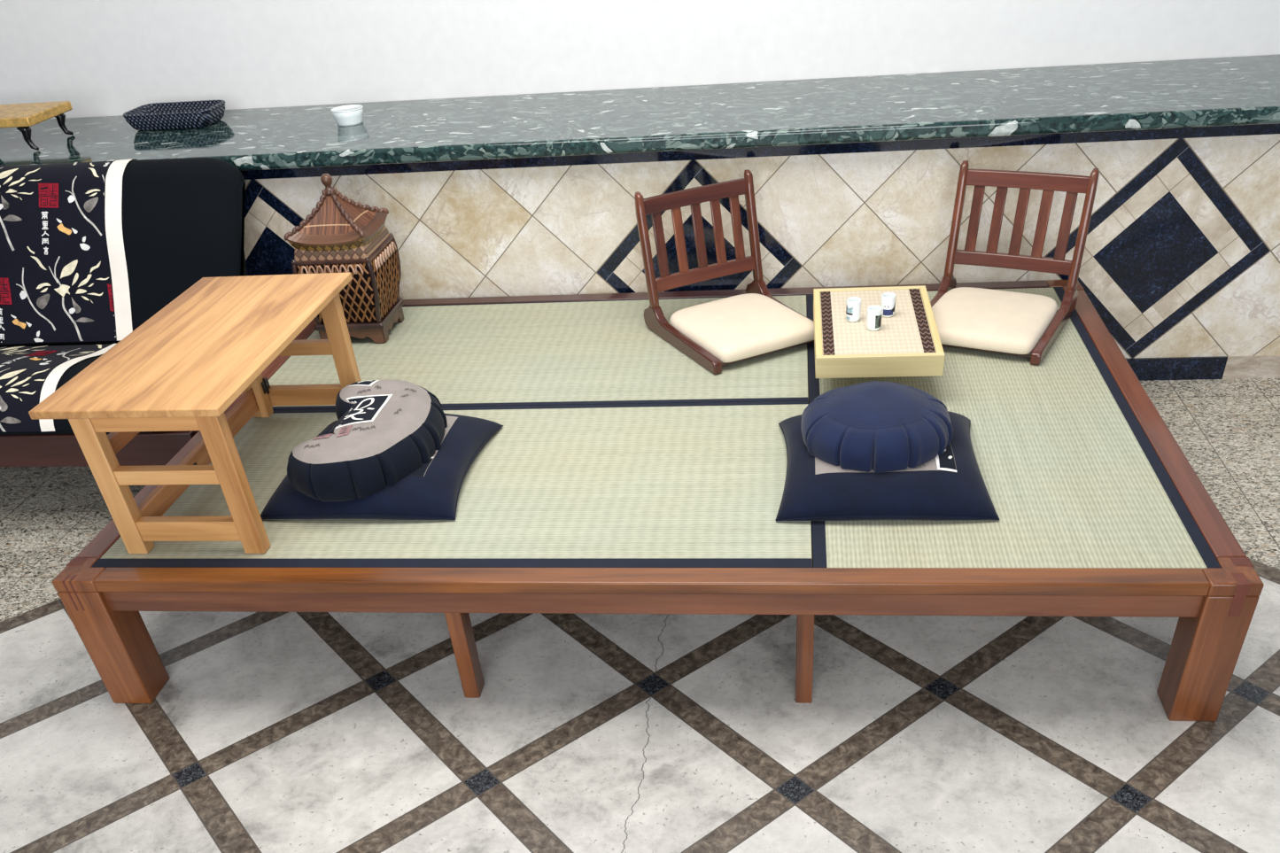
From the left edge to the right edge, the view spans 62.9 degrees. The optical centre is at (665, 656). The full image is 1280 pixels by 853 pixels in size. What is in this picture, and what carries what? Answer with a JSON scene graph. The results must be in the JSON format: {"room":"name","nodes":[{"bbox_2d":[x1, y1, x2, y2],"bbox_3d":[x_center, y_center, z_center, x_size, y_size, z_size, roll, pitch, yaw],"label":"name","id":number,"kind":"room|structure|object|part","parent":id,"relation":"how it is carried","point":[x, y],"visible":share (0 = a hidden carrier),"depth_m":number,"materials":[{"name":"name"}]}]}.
{"room":"tea room","nodes":[
{"label":"tea room","id":0,"kind":"room"},
{"bbox_2d":[0,378,1279,852],"bbox_3d":[-0.147,1.113,1.527,13.000,0.100,7.007,1,38,7],"label":"floor","id":1,"kind":"structure","parent":0,"point":[266,732],"depth_m":2.63,"materials":[{"name":"tile"}]},
{"bbox_2d":[0,157,247,467],"bbox_3d":[-2.403,-1.122,3.727,1.865,0.968,1.011,1,38,7],"label":"futon sofa","id":2,"kind":"object","parent":1,"relation":"on","point":[90,252],"visible":0.78,"depth_m":3.66,"materials":[{"name":"black fabric"}]},
{"bbox_3d":[-2.478,-0.938,3.567,1.008,0.137,0.519,1,38,7],"label":"printed panel","id":3,"kind":"part","parent":2,"relation":"part of","materials":[{"name":"black fabric"}]},
{"bbox_3d":[-2.455,-1.463,3.796,1.026,0.512,0.447,1,38,7],"label":"printed panel","id":4,"kind":"part","parent":2,"relation":"part of","materials":[{"name":"black fabric"}]},
{"bbox_3d":[-2.435,-0.935,3.584,1.838,0.159,0.541,1,38,7],"label":"seat mattress","id":5,"kind":"part","parent":2,"relation":"part of","materials":[{"name":"black fabric"}]},
{"bbox_3d":[-2.446,-0.669,3.523,1.835,0.066,0.030,1,38,7],"label":"rail","id":6,"kind":"part","parent":2,"relation":"part of","materials":[{"name":"brown wood"}]},
{"bbox_3d":[-2.437,-0.707,3.468,1.865,0.058,0.035,1,38,7],"label":"rail","id":7,"kind":"part","parent":2,"relation":"part of","materials":[{"name":"brown wood"}]},
{"bbox_3d":[-2.404,-1.444,3.803,1.838,0.544,0.438,1,38,7],"label":"mattress","id":8,"kind":"part","parent":2,"relation":"part of","materials":[{"name":"black fabric"}]},
{"bbox_2d":[52,279,1264,721],"bbox_3d":[-0.008,-0.614,3.297,2.833,0.400,1.933,1,38,7],"label":"platform","id":9,"kind":"object","parent":1,"relation":"on","point":[1214,608],"visible":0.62,"depth_m":2.49,"materials":[{"name":"brown wood"}]},
{"bbox_3d":[-1.448,-0.061,2.745,0.110,0.399,0.110,1,38,7],"label":"leg","id":10,"kind":"part","parent":9,"relation":"part of","materials":[{"name":"brown wood"}]},
{"bbox_3d":[-1.393,-0.772,3.343,0.066,0.032,1.713,1,38,7],"label":"rail","id":11,"kind":"part","parent":9,"relation":"part of","materials":[{"name":"brown wood"}]},
{"bbox_2d":[91,400,812,567],"bbox_3d":[-0.510,-0.479,2.889,1.798,0.037,0.898,1,38,7],"label":"mat","id":12,"kind":"object","parent":9,"relation":"on","point":[702,484],"visible":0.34,"depth_m":2.74,"materials":[{"name":"beige wicker"}]},
{"bbox_2d":[28,272,361,553],"bbox_3d":[-1.173,-0.675,2.842,0.459,0.412,0.907,1,38,7],"label":"desk","id":13,"kind":"object","parent":12,"relation":"on","point":[184,366],"visible":0.97,"depth_m":2.61,"materials":[{"name":"brown wood"}]},
{"bbox_3d":[-1.356,-0.426,2.561,0.053,0.392,0.038,1,38,7],"label":"leg","id":14,"kind":"part","parent":13,"relation":"part of","materials":[{"name":"brown wood"}]},
{"bbox_3d":[-1.044,-0.422,2.525,0.053,0.392,0.038,1,38,7],"label":"leg","id":15,"kind":"part","parent":13,"relation":"part of","materials":[{"name":"brown wood"}]},
{"bbox_3d":[-1.281,-0.913,3.171,0.053,0.392,0.038,1,38,7],"label":"leg","id":16,"kind":"part","parent":13,"relation":"part of","materials":[{"name":"brown wood"}]},
{"bbox_3d":[-0.968,-0.910,3.135,0.053,0.392,0.038,1,38,7],"label":"leg","id":17,"kind":"part","parent":13,"relation":"part of","materials":[{"name":"brown wood"}]},
{"bbox_2d":[260,413,503,519],"bbox_3d":[-0.783,-0.550,2.906,0.539,0.087,0.552,1,39,7],"label":"floor cushion","id":18,"kind":"object","parent":12,"relation":"on","point":[430,492],"visible":0.4,"depth_m":2.73,"materials":[{"name":"blue fabric"}]},
{"bbox_2d":[287,380,447,501],"bbox_3d":[-0.790,-0.606,2.861,0.368,0.131,0.566,1,38,7],"label":"cushion","id":19,"kind":"object","parent":18,"relation":"on","point":[384,430],"visible":0.98,"depth_m":2.72,"materials":[{"name":"black fabric"}]},
{"bbox_3d":[-0.798,-0.649,2.829,0.311,0.024,0.512,1,38,7],"label":"panel","id":20,"kind":"part","parent":19,"relation":"part of","materials":[{"name":"beige fabric"}]},
{"bbox_3d":[-0.784,-0.580,2.892,0.344,0.023,0.344,1,39,7],"label":"calligraphy panel","id":21,"kind":"part","parent":18,"relation":"part of","materials":[{"name":"beige fabric"}]},
{"bbox_3d":[-0.518,-0.043,2.670,0.041,0.345,0.058,1,38,7],"label":"support leg","id":22,"kind":"part","parent":9,"relation":"part of","materials":[{"name":"brown wood"}]},
{"bbox_2d":[268,294,808,410],"bbox_3d":[-0.423,-1.038,3.588,1.798,0.037,0.898,1,38,7],"label":"mat","id":23,"kind":"object","parent":9,"relation":"on","point":[588,352],"visible":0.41,"depth_m":3.50,"materials":[{"name":"beige wicker"}]},
{"bbox_2d":[283,173,404,343],"bbox_3d":[-1.116,-1.392,3.643,0.298,0.538,0.298,1,38,7],"label":"lantern","id":24,"kind":"object","parent":23,"relation":"on","point":[340,234],"visible":0.88,"depth_m":3.55,"materials":[{"name":"wood"}]},
{"bbox_3d":[-1.241,-1.247,3.619,0.057,0.249,0.017,-29,44,-28],"label":"corner post","id":25,"kind":"part","parent":24,"relation":"part of","materials":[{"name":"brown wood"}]},
{"bbox_3d":[-1.132,-1.464,3.496,0.266,0.142,0.123,1,38,7],"label":"roof panel","id":26,"kind":"part","parent":24,"relation":"part of","materials":[{"name":"brown wood"}]},
{"bbox_3d":[-1.117,-1.410,3.629,0.278,0.013,0.278,1,38,7],"label":"moulding","id":27,"kind":"part","parent":24,"relation":"part of","materials":[{"name":"brown wood"}]},
{"bbox_3d":[-1.054,-1.507,3.543,0.123,0.142,0.266,1,38,7],"label":"roof panel","id":28,"kind":"part","parent":24,"relation":"part of","materials":[{"name":"brown wood"}]},
{"bbox_3d":[-1.103,-1.232,3.770,0.252,0.020,0.252,1,38,7],"label":"moulding","id":29,"kind":"part","parent":24,"relation":"part of","materials":[{"name":"brown wood"}]},
{"bbox_3d":[-1.002,-1.245,3.592,0.017,0.249,0.057,-29,44,-28],"label":"corner post","id":30,"kind":"part","parent":24,"relation":"part of","materials":[{"name":"brown wood"}]},
{"bbox_3d":[-0.979,-1.395,3.779,0.057,0.249,0.017,-29,44,-28],"label":"corner post","id":31,"kind":"part","parent":24,"relation":"part of","materials":[{"name":"brown wood"}]},
{"bbox_2d":[634,169,814,374],"bbox_3d":[0.217,-1.271,3.431,0.442,0.442,0.530,-20,41,-19],"label":"chair","id":32,"kind":"object","parent":23,"relation":"on","point":[717,334],"visible":0.94,"depth_m":3.51,"materials":[{"name":"brown wood"}]},
{"bbox_3d":[-0.063,-1.345,3.492,0.029,0.367,0.101,-20,41,-19],"label":"post","id":33,"kind":"part","parent":32,"relation":"part of","materials":[{"name":"brown wood"}]},
{"bbox_3d":[0.095,-1.539,3.501,0.390,0.046,0.036,-20,41,-19],"label":"rail","id":34,"kind":"part","parent":32,"relation":"part of","materials":[{"name":"brown wood"}]},
{"bbox_3d":[0.133,-1.321,3.616,0.390,0.042,0.035,-20,41,-19],"label":"rail","id":35,"kind":"part","parent":32,"relation":"part of","materials":[{"name":"brown wood"}]},
{"bbox_2d":[669,293,814,362],"bbox_3d":[0.251,-1.112,3.498,0.381,0.054,0.426,-20,41,-19],"label":"seat cushion","id":36,"kind":"object","parent":32,"relation":"on","point":[742,327],"depth_m":3.42,"materials":[{"name":"beige fabric"}]},
{"bbox_3d":[0.304,-1.478,3.624,0.029,0.367,0.101,-20,41,-19],"label":"post","id":37,"kind":"part","parent":32,"relation":"part of","materials":[{"name":"brown wood"}]},
{"bbox_3d":[0.254,-1.087,3.515,0.382,0.016,0.386,-20,41,-19],"label":"seat frame","id":38,"kind":"part","parent":32,"relation":"part of","materials":[{"name":"brown wood"}]},
{"bbox_3d":[-0.110,-0.177,2.458,2.613,0.032,0.066,1,38,7],"label":"rail","id":39,"kind":"part","parent":9,"relation":"part of","materials":[{"name":"brown wood"}]},
{"bbox_3d":[0.071,-1.337,3.909,2.613,0.032,0.066,1,38,7],"label":"rail","id":40,"kind":"part","parent":9,"relation":"part of","materials":[{"name":"brown wood"}]},
{"bbox_3d":[0.341,-0.034,2.571,0.041,0.345,0.058,1,38,7],"label":"support leg","id":41,"kind":"part","parent":9,"relation":"part of","materials":[{"name":"brown wood"}]},
{"bbox_2d":[806,287,1221,568],"bbox_3d":[0.875,-0.744,3.083,0.898,0.037,1.798,1,38,7],"label":"mat","id":42,"kind":"object","parent":9,"relation":"on","point":[1072,477],"visible":0.64,"depth_m":2.65,"materials":[{"name":"beige wicker"}]},
{"bbox_2d":[813,285,945,378],"bbox_3d":[0.640,-0.969,3.241,0.360,0.150,0.568,1,38,7],"label":"table","id":43,"kind":"object","parent":42,"relation":"on","point":[907,343],"visible":0.99,"depth_m":3.09,"materials":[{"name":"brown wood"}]},
{"bbox_3d":[0.469,-1.005,3.233,0.020,0.063,0.528,1,38,7],"label":"frame","id":44,"kind":"part","parent":43,"relation":"part of","materials":[{"name":"yellow wood"}]},
{"bbox_2d":[845,296,861,322],"bbox_3d":[0.572,-1.056,3.190,0.044,0.064,0.045,1,38,7],"label":"tea cup","id":45,"kind":"object","parent":43,"relation":"on","point":[853,306],"visible":1,"depth_m":3.18,"materials":[{"name":"white ceramic"}]},
{"bbox_2d":[845,305,853,319],"bbox_3d":[0.556,-1.044,3.182,0.004,0.042,0.026,-31,45,-30],"label":"print","id":46,"kind":"object","parent":45,"relation":"attached to","point":[849,308],"depth_m":3.18},
{"bbox_3d":[0.664,-1.174,3.427,0.360,0.063,0.020,1,38,7],"label":"frame","id":47,"kind":"part","parent":43,"relation":"part of","materials":[{"name":"yellow wood"}]},
{"bbox_2d":[866,305,882,331],"bbox_3d":[0.621,-1.008,3.125,0.044,0.064,0.045,1,38,7],"label":"tea cup","id":48,"kind":"object","parent":43,"relation":"on","point":[874,313],"visible":1,"depth_m":3.11,"materials":[{"name":"white ceramic"}]},
{"bbox_2d":[875,314,881,328],"bbox_3d":[0.633,-0.996,3.112,0.024,0.039,0.004,-23,42,-22],"label":"print","id":49,"kind":"object","parent":48,"relation":"attached to","point":[878,317],"depth_m":3.11},
{"bbox_3d":[0.611,-0.833,3.001,0.360,0.063,0.020,1,38,7],"label":"frame","id":50,"kind":"part","parent":43,"relation":"part of","materials":[{"name":"yellow wood"}]},
{"bbox_2d":[880,292,896,317],"bbox_3d":[0.679,-1.074,3.203,0.044,0.064,0.045,1,38,7],"label":"tea cup","id":51,"kind":"object","parent":43,"relation":"on","point":[888,302],"visible":0.97,"depth_m":3.19,"materials":[{"name":"white ceramic"}]},
{"bbox_2d":[883,302,895,315],"bbox_3d":[0.682,-1.061,3.191,0.038,0.042,0.010,-7,38,-3],"label":"print","id":52,"kind":"object","parent":51,"relation":"attached to","point":[888,308],"depth_m":3.19},
{"bbox_3d":[0.806,-1.002,3.194,0.020,0.063,0.528,1,38,7],"label":"frame","id":53,"kind":"part","parent":43,"relation":"part of","materials":[{"name":"brown wood"}]},
{"bbox_2d":[775,411,1000,521],"bbox_3d":[0.561,-0.527,2.735,0.539,0.092,0.552,1,38,7],"label":"floor cushion","id":54,"kind":"object","parent":42,"relation":"on","point":[950,486],"visible":0.57,"depth_m":2.56,"materials":[{"name":"blue fabric"}]},
{"bbox_2d":[801,380,953,473],"bbox_3d":[0.541,-0.601,2.701,0.380,0.154,0.391,1,38,7],"label":"round cushion","id":55,"kind":"object","parent":54,"relation":"on","point":[880,427],"visible":0.99,"depth_m":2.60,"materials":[{"name":"blue fabric"}]},
{"bbox_3d":[0.537,-0.650,2.663,0.271,0.030,0.272,1,38,7],"label":"panel","id":56,"kind":"part","parent":55,"relation":"part of","materials":[{"name":"blue fabric"}]},
{"bbox_3d":[0.560,-0.558,2.720,0.344,0.024,0.344,1,38,7],"label":"calligraphy panel","id":57,"kind":"part","parent":54,"relation":"part of","materials":[{"name":"beige fabric"}]},
{"bbox_2d":[930,160,1099,365],"bbox_3d":[1.063,-1.268,3.339,0.442,0.442,0.530,16,43,24],"label":"chair","id":58,"kind":"object","parent":42,"relation":"on","point":[1020,324],"visible":0.91,"depth_m":3.41,"materials":[{"name":"brown wood"}]},
{"bbox_3d":[0.981,-1.468,3.541,0.029,0.367,0.101,16,43,24],"label":"post","id":59,"kind":"part","parent":58,"relation":"part of","materials":[{"name":"brown wood"}]},
{"bbox_2d":[931,287,1057,354],"bbox_3d":[1.049,-1.107,3.409,0.381,0.054,0.426,16,43,24],"label":"seat cushion","id":60,"kind":"object","parent":58,"relation":"on","point":[968,318],"depth_m":3.33,"materials":[{"name":"beige fabric"}]},
{"bbox_3d":[1.050,-1.081,3.427,0.382,0.016,0.386,16,43,24],"label":"seat frame","id":61,"kind":"part","parent":58,"relation":"part of","materials":[{"name":"brown wood"}]},
{"bbox_3d":[1.163,-1.325,3.515,0.390,0.042,0.035,16,43,24],"label":"rail","id":62,"kind":"part","parent":58,"relation":"part of","materials":[{"name":"brown wood"}]},
{"bbox_3d":[1.171,-1.544,3.397,0.390,0.046,0.036,16,43,24],"label":"rail","id":63,"kind":"part","parent":58,"relation":"part of","materials":[{"name":"brown wood"}]},
{"bbox_3d":[1.342,-1.363,3.371,0.029,0.367,0.101,16,43,24],"label":"post","id":64,"kind":"part","parent":58,"relation":"part of","materials":[{"name":"brown wood"}]},
{"bbox_3d":[1.433,-1.166,3.849,0.110,0.399,0.110,1,38,7],"label":"leg","id":65,"kind":"part","parent":9,"relation":"part of","materials":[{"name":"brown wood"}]},
{"bbox_3d":[1.355,-0.743,3.025,0.066,0.032,1.713,1,38,7],"label":"rail","id":66,"kind":"part","parent":9,"relation":"part of","materials":[{"name":"brown wood"}]},
{"bbox_3d":[1.256,-0.033,2.432,0.110,0.399,0.110,1,38,7],"label":"leg","id":67,"kind":"part","parent":9,"relation":"part of","materials":[{"name":"brown wood"}]},
{"bbox_2d":[0,0,1279,119],"bbox_3d":[0.135,-3.258,3.559,13.000,4.200,0.145,1,38,7],"label":"wall","id":68,"kind":"structure","parent":0,"point":[104,58],"depth_m":4.19,"materials":[{"name":"white paint"}]},
{"bbox_2d":[243,133,1279,358],"bbox_3d":[0.161,-1.459,3.952,13.000,0.892,0.120,1,38,7],"label":"wall","id":69,"kind":"structure","parent":0,"point":[1181,258],"depth_m":3.77,"materials":[{"name":"tile"}]},
{"bbox_2d":[0,54,1279,170],"bbox_3d":[0.160,-2.015,3.892,13.000,0.052,0.872,1,38,7],"label":"countertop","id":70,"kind":"structure","parent":69,"relation":"on","point":[1232,90],"depth_m":3.77,"materials":[{"name":"green stone"}]},
{"bbox_2d":[0,100,73,150],"bbox_3d":[-2.655,-2.071,4.112,0.555,0.120,0.300,1,38,7],"label":"display stand","id":71,"kind":"object","parent":70,"relation":"on","point":[20,116],"visible":1,"depth_m":4.03,"materials":[{"name":"paint"}]},
{"bbox_3d":[-2.439,-1.987,3.998,0.054,0.101,0.039,1,38,7],"label":"curved leg","id":72,"kind":"part","parent":71,"relation":"part of","materials":[{"name":"black paint"}]},
{"bbox_3d":[-2.416,-2.136,4.185,0.054,0.101,0.039,1,38,7],"label":"curved leg","id":73,"kind":"part","parent":71,"relation":"part of","materials":[{"name":"black paint"}]},
{"bbox_2d":[122,100,224,131],"bbox_3d":[-1.974,-2.180,4.224,0.367,0.066,0.232,1,38,7],"label":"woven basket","id":74,"kind":"object","parent":70,"relation":"on","point":[204,113],"visible":1,"depth_m":4.16,"materials":[{"name":"fabric"}]},
{"bbox_2d":[330,104,363,126],"bbox_3d":[-1.224,-2.083,4.034,0.122,0.054,0.122,1,38,7],"label":"bowl","id":75,"kind":"object","parent":70,"relation":"on","point":[351,114],"visible":1,"depth_m":4.00,"materials":[{"name":"ceramic"}]},
{"bbox_2d":[240,123,1279,179],"bbox_3d":[0.128,-1.752,3.642,13.000,0.044,0.004,1,38,7],"label":"trim","id":76,"kind":"structure","parent":69,"relation":"attached to","point":[1260,128],"depth_m":3.61,"materials":[{"name":"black stone"}]},
{"bbox_2d":[1125,355,1279,380],"bbox_3d":[0.617,-1.098,4.100,14.628,0.086,0.010,1,38,7],"label":"baseboard","id":77,"kind":"structure","parent":69,"relation":"attached to","point":[1257,366],"depth_m":3.93,"materials":[{"name":"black tile"}]}
]}

